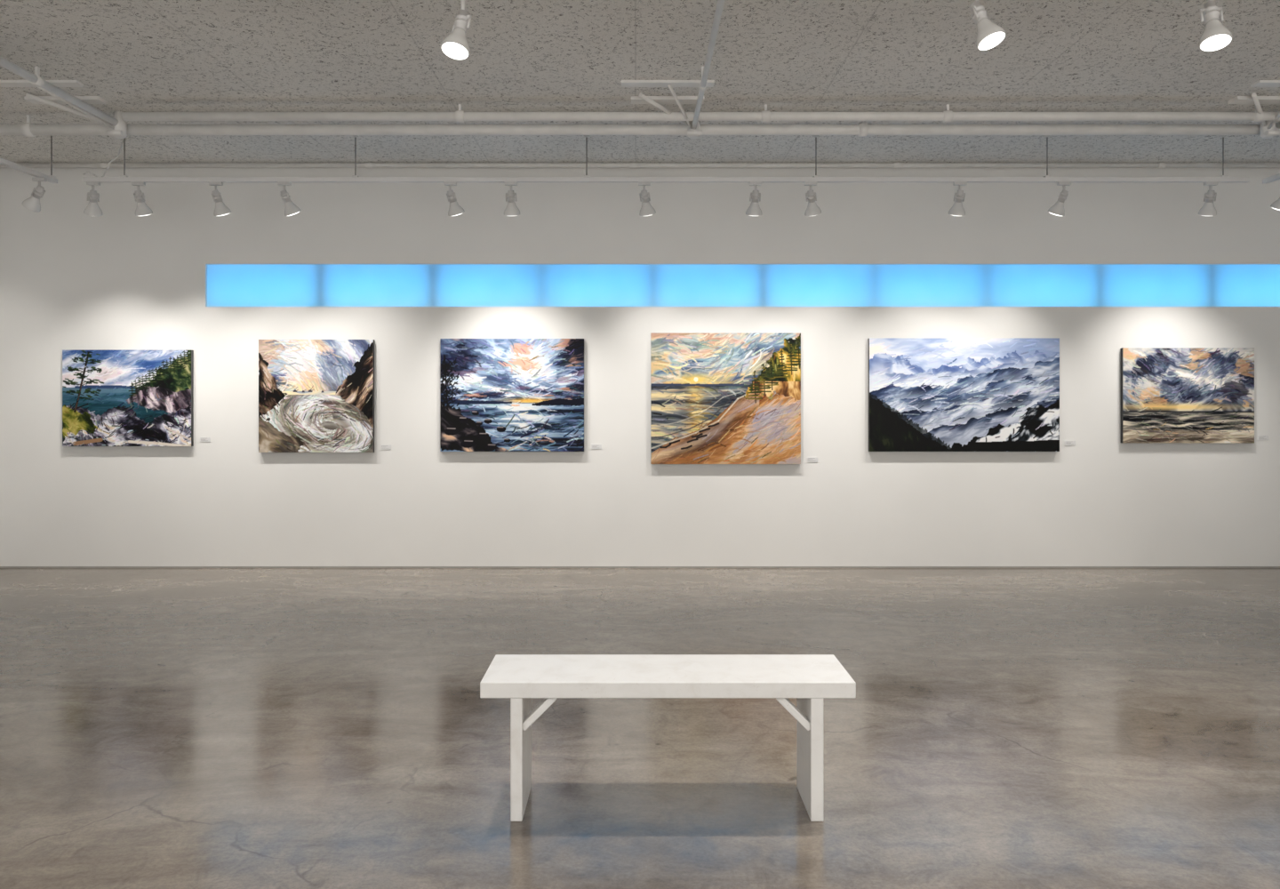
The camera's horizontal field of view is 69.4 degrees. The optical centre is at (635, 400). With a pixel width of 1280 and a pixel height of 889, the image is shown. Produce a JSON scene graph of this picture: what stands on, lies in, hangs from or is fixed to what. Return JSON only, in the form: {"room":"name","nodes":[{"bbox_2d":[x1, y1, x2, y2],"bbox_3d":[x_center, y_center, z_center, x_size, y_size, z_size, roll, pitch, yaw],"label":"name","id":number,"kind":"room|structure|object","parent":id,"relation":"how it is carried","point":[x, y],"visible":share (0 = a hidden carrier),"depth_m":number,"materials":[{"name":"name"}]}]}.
{"room":"museum","nodes":[
{"label":"museum","id":0,"kind":"room"},
{"bbox_2d":[0,568,1279,888],"bbox_3d":[0.590,1.495,2.260,12.420,0.150,11.520,0,0,0],"label":"floor","id":1,"kind":"structure","parent":0,"point":[161,728],"depth_m":4.00,"materials":[{"name":"concrete"}]},
{"bbox_2d":[480,654,855,821],"bbox_3d":[0.109,1.185,3.283,1.265,0.470,0.345,0,0,0],"label":"bench","id":2,"kind":"object","parent":1,"relation":"on","point":[808,678],"visible":1,"depth_m":3.15,"materials":[{"name":"white paint"}]},
{"bbox_2d":[0,167,1279,566],"bbox_3d":[0.590,-0.280,7.920,12.020,3.400,0.200,0,0,0],"label":"wall","id":3,"kind":"structure","parent":0,"point":[71,279],"depth_m":7.82,"materials":[{"name":"paint"}]},
{"bbox_2d":[62,350,193,446],"bbox_3d":[-4.282,-0.017,7.799,1.084,0.811,0.042,0,0,0],"label":"landscape painting","id":4,"kind":"object","parent":3,"relation":"attached to","point":[110,397],"visible":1,"depth_m":7.78,"materials":[{"name":"paint"}]},
{"bbox_2d":[200,437,210,441],"bbox_3d":[-3.639,0.335,7.818,0.090,0.040,0.005,0,0,0],"label":"wall label","id":5,"kind":"object","parent":3,"relation":"attached to","point":[202,439],"visible":1,"depth_m":7.82,"materials":[{"name":"white paper"}]},
{"bbox_2d":[258,339,374,452],"bbox_3d":[-2.691,-0.034,7.799,0.961,0.950,0.042,0,0,0],"label":"landscape painting","id":6,"kind":"object","parent":3,"relation":"attached to","point":[316,396],"visible":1,"depth_m":7.78,"materials":[{"name":"paint"}]},
{"bbox_2d":[380,444,391,449],"bbox_3d":[-2.113,0.399,7.818,0.090,0.040,0.005,0,0,0],"label":"wall label","id":7,"kind":"object","parent":3,"relation":"attached to","point":[382,446],"visible":1,"depth_m":7.82,"materials":[{"name":"white paper"}]},
{"bbox_2d":[440,338,583,451],"bbox_3d":[-1.038,-0.041,7.799,1.208,0.950,0.042,0,0,0],"label":"landscape painting","id":8,"kind":"object","parent":3,"relation":"attached to","point":[497,395],"visible":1,"depth_m":7.78,"materials":[{"name":"paint"}]},
{"bbox_2d":[591,444,601,448],"bbox_3d":[-0.331,0.395,7.818,0.090,0.040,0.005,0,0,0],"label":"wall label","id":9,"kind":"object","parent":3,"relation":"attached to","point":[593,446],"visible":1,"depth_m":7.82,"materials":[{"name":"white paper"}]},
{"bbox_2d":[0,566,1279,567],"bbox_3d":[0.590,1.413,7.818,12.020,0.014,0.004,0,0,0],"label":"baseboard","id":10,"kind":"structure","parent":3,"relation":"attached to","point":[0,566],"depth_m":7.82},
{"bbox_2d":[650,333,800,463],"bbox_3d":[0.761,-0.013,7.799,1.260,1.103,0.042,0,0,0],"label":"landscape painting","id":11,"kind":"object","parent":3,"relation":"attached to","point":[716,398],"visible":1,"depth_m":7.78,"materials":[{"name":"paint"}]},
{"bbox_2d":[207,264,1279,306],"bbox_3d":[1.330,-0.970,7.850,9.939,0.361,0.001,0,0,0],"label":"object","id":12,"kind":"object","parent":3,"relation":"attached to","point":[228,285],"visible":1,"depth_m":7.85,"materials":[{"name":"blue glass"}]},
{"bbox_2d":[807,456,817,462],"bbox_3d":[1.496,0.504,7.818,0.090,0.040,0.005,0,0,0],"label":"wall label","id":13,"kind":"object","parent":3,"relation":"attached to","point":[809,459],"visible":1,"depth_m":7.82,"materials":[{"name":"white paper"}]},
{"bbox_2d":[868,338,1059,451],"bbox_3d":[2.767,-0.043,7.799,1.600,0.954,0.042,0,0,0],"label":"landscape painting","id":14,"kind":"object","parent":3,"relation":"attached to","point":[925,395],"visible":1,"depth_m":7.78,"materials":[{"name":"paint"}]},
{"bbox_2d":[1064,440,1075,445],"bbox_3d":[3.677,0.365,7.818,0.090,0.040,0.005,0,0,0],"label":"wall label","id":15,"kind":"object","parent":3,"relation":"attached to","point":[1067,443],"visible":1,"depth_m":7.82,"materials":[{"name":"white paper"}]},
{"bbox_2d":[1120,348,1254,443],"bbox_3d":[4.654,-0.037,7.799,1.103,0.800,0.042,0,0,0],"label":"landscape painting","id":16,"kind":"object","parent":3,"relation":"attached to","point":[1169,396],"visible":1,"depth_m":7.78,"materials":[{"name":"paint"}]},
{"bbox_2d":[1257,435,1268,439],"bbox_3d":[5.309,0.320,7.818,0.090,0.040,0.005,0,0,0],"label":"wall label","id":17,"kind":"object","parent":3,"relation":"attached to","point":[1260,437],"visible":1,"depth_m":7.82,"materials":[{"name":"white paper"}]},
{"bbox_2d":[0,0,1279,162],"bbox_3d":[0.590,-2.055,2.260,12.420,0.150,11.520,0,0,0],"label":"ceiling","id":18,"kind":"structure","parent":0,"point":[133,55],"depth_m":5.57,"materials":[{"name":"paint"}]},
{"bbox_2d":[0,136,57,183],"bbox_3d":[-4.378,-1.807,4.490,0.040,0.346,4.980,0,0,0],"label":"track","id":19,"kind":"object","parent":18,"relation":"hanging from","point":[52,179],"visible":1,"depth_m":6.70,"materials":[{"name":"white metal"}]},
{"bbox_2d":[22,177,47,212],"bbox_3d":[-4.436,-1.511,6.813,0.188,0.245,0.124,0,0,38],"label":"track spotlight","id":20,"kind":"object","parent":19,"relation":"hanging from","point":[33,203],"visible":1,"depth_m":6.79,"materials":[{"name":"white metal"}]},
{"bbox_2d":[0,56,118,125],"bbox_3d":[-3.560,-1.924,1.465,0.062,0.111,9.930,0,0,0],"label":"ceiling pipe","id":21,"kind":"object","parent":18,"relation":"hanging from","point":[35,79],"depth_m":5.61,"materials":[{"name":"white metal"}]},
{"bbox_2d":[0,80,127,138],"bbox_3d":[-3.750,-1.891,6.062,0.580,0.178,0.685,0,0,0],"label":"bracket","id":22,"kind":"object","parent":18,"relation":"attached to","point":[119,131],"visible":0.9,"depth_m":6.03,"materials":[{"name":"metal"}]},
{"bbox_2d":[0,161,1279,167],"bbox_3d":[0.590,-1.956,7.700,12.020,0.048,0.047,0,0,0],"label":"conduit","id":23,"kind":"object","parent":18,"relation":"attached to","point":[104,164],"visible":0.96,"depth_m":7.68,"materials":[{"name":"metal"}]},
{"bbox_2d":[0,114,1279,136],"bbox_3d":[0.590,-1.906,6.430,12.020,0.148,0.096,0,0,0],"label":"ceiling pipe","id":24,"kind":"object","parent":18,"relation":"hanging from","point":[28,129],"depth_m":6.40,"materials":[{"name":"white metal"}]},
{"bbox_2d":[82,135,1249,182],"bbox_3d":[0.222,-1.808,6.930,8.739,0.348,0.044,0,0,0],"label":"track","id":25,"kind":"object","parent":18,"relation":"hanging from","point":[124,178],"visible":0.94,"depth_m":6.91,"materials":[{"name":"white metal"}]},
{"bbox_2d":[83,181,102,215],"bbox_3d":[-4.090,-1.508,6.972,0.140,0.253,0.144,0,0,0],"label":"track spotlight","id":26,"kind":"object","parent":25,"relation":"hanging from","point":[92,209],"visible":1,"depth_m":6.93,"materials":[{"name":"white metal"}]},
{"bbox_2d":[131,181,152,215],"bbox_3d":[-3.715,-1.508,6.973,0.124,0.253,0.146,0,0,0],"label":"track spotlight","id":27,"kind":"object","parent":25,"relation":"hanging from","point":[142,209],"visible":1,"depth_m":6.93,"materials":[{"name":"white metal"}]},
{"bbox_2d":[208,181,231,215],"bbox_3d":[-3.125,-1.508,6.972,0.131,0.253,0.145,0,0,0],"label":"track spotlight","id":28,"kind":"object","parent":25,"relation":"hanging from","point":[220,209],"visible":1,"depth_m":6.93,"materials":[{"name":"white metal"}]},
{"bbox_2d":[277,181,300,215],"bbox_3d":[-2.599,-1.508,6.964,0.124,0.252,0.158,0,0,26],"label":"track spotlight","id":29,"kind":"object","parent":25,"relation":"hanging from","point":[291,209],"visible":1,"depth_m":6.93,"materials":[{"name":"white metal"}]},
{"bbox_2d":[444,181,464,215],"bbox_3d":[-1.361,-1.508,6.972,0.140,0.253,0.144,0,0,0],"label":"track spotlight","id":30,"kind":"object","parent":25,"relation":"hanging from","point":[455,209],"visible":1,"depth_m":6.93,"materials":[{"name":"white metal"}]},
{"bbox_2d":[504,181,519,215],"bbox_3d":[-0.933,-1.507,6.973,0.124,0.253,0.146,0,0,0],"label":"track spotlight","id":31,"kind":"object","parent":25,"relation":"hanging from","point":[511,209],"visible":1,"depth_m":6.93,"materials":[{"name":"white metal"}]},
{"bbox_2d":[638,181,655,215],"bbox_3d":[0.087,-1.508,6.972,0.131,0.253,0.145,0,0,0],"label":"track spotlight","id":32,"kind":"object","parent":25,"relation":"hanging from","point":[646,210],"visible":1,"depth_m":6.93,"materials":[{"name":"white metal"}]},
{"bbox_2d":[745,181,761,215],"bbox_3d":[0.895,-1.508,6.973,0.124,0.253,0.146,0,0,0],"label":"track spotlight","id":33,"kind":"object","parent":25,"relation":"hanging from","point":[754,210],"visible":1,"depth_m":6.93,"materials":[{"name":"white metal"}]},
{"bbox_2d":[804,181,821,215],"bbox_3d":[1.335,-1.508,6.972,0.135,0.253,0.144,0,0,0],"label":"track spotlight","id":34,"kind":"object","parent":25,"relation":"hanging from","point":[812,209],"visible":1,"depth_m":6.93,"materials":[{"name":"white metal"}]},
{"bbox_2d":[948,181,967,215],"bbox_3d":[2.427,-1.508,6.973,0.124,0.253,0.146,0,0,0],"label":"track spotlight","id":35,"kind":"object","parent":25,"relation":"hanging from","point":[957,209],"visible":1,"depth_m":6.93,"materials":[{"name":"white metal"}]},
{"bbox_2d":[1048,181,1071,215],"bbox_3d":[3.187,-1.508,6.972,0.140,0.253,0.144,0,0,0],"label":"track spotlight","id":36,"kind":"object","parent":25,"relation":"hanging from","point":[1058,209],"visible":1,"depth_m":6.93,"materials":[{"name":"white metal"}]},
{"bbox_2d":[1197,181,1217,215],"bbox_3d":[4.321,-1.508,6.973,0.124,0.253,0.146,0,0,0],"label":"track spotlight","id":37,"kind":"object","parent":25,"relation":"hanging from","point":[1208,209],"visible":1,"depth_m":6.93,"materials":[{"name":"white metal"}]},
{"bbox_2d":[621,80,714,138],"bbox_3d":[0.200,-1.891,6.062,0.580,0.178,0.685,0,0,0],"label":"bracket","id":38,"kind":"object","parent":18,"relation":"attached to","point":[641,99],"visible":0.84,"depth_m":6.02,"materials":[{"name":"metal"}]},
{"bbox_2d":[121,104,1279,122],"bbox_3d":[1.586,-1.921,6.200,10.028,0.117,0.078,0,0,0],"label":"ceiling pipe","id":39,"kind":"object","parent":18,"relation":"hanging from","point":[765,116],"depth_m":6.17,"materials":[{"name":"white metal"}]},
{"bbox_2d":[691,0,725,129],"bbox_3d":[0.400,-1.911,1.465,0.044,0.137,9.930,0,0,0],"label":"ceiling pipe","id":40,"kind":"object","parent":18,"relation":"hanging from","point":[705,69],"depth_m":5.05,"materials":[{"name":"white metal"}]},
{"bbox_2d":[1227,80,1279,138],"bbox_3d":[4.150,-1.891,6.062,0.580,0.178,0.685,0,0,0],"label":"bracket","id":41,"kind":"object","parent":18,"relation":"attached to","point":[1268,128],"visible":0.88,"depth_m":6.07,"materials":[{"name":"metal"}]},
{"bbox_2d":[1262,173,1279,183],"bbox_3d":[4.751,-1.807,4.490,0.040,0.346,4.980,0,0,0],"label":"track","id":42,"kind":"object","parent":18,"relation":"hanging from","point":[1276,177],"visible":1,"depth_m":6.89,"materials":[{"name":"white metal"}]},
{"bbox_2d":[1270,197,1279,210],"bbox_3d":[4.750,-1.508,6.794,0.132,0.253,0.150,0,0,0],"label":"track spotlight","id":43,"kind":"object","parent":42,"relation":"hanging from","point":[1276,204],"visible":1,"depth_m":6.78,"materials":[{"name":"white metal"}]},
{"bbox_2d":[1275,120,1279,128],"bbox_3d":[4.450,-1.900,6.165,0.048,0.048,0.530,0,0,0],"label":"ceiling pipe","id":44,"kind":"object","parent":18,"relation":"attached to","point":[1277,124],"visible":0.43,"depth_m":6.38,"materials":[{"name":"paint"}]},
{"bbox_3d":[0.500,-1.807,3.660,7.400,0.346,0.044,0,0,0],"label":"track","id":45,"kind":"object","parent":18,"relation":"hanging from","visible":0},
{"bbox_2d":[440,0,471,60],"bbox_3d":[-0.700,-1.491,3.624,0.125,0.286,0.125,0,0,0],"label":"track spotlight","id":46,"kind":"object","parent":45,"relation":"hanging from","point":[455,46],"visible":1,"depth_m":3.62,"materials":[{"name":"white metal"}]},
{"bbox_2d":[968,0,1006,50],"bbox_3d":[1.381,-1.508,3.636,0.114,0.251,0.150,0,0,-34],"label":"track spotlight","id":47,"kind":"object","parent":45,"relation":"hanging from","point":[989,35],"visible":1,"depth_m":3.62,"materials":[{"name":"white metal"}]},
{"bbox_2d":[1198,0,1232,51],"bbox_3d":[2.271,-1.508,3.625,0.115,0.252,0.123,0,0,0],"label":"track spotlight","id":48,"kind":"object","parent":45,"relation":"hanging from","point":[1215,36],"visible":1,"depth_m":3.62,"materials":[{"name":"white metal"}]}
]}

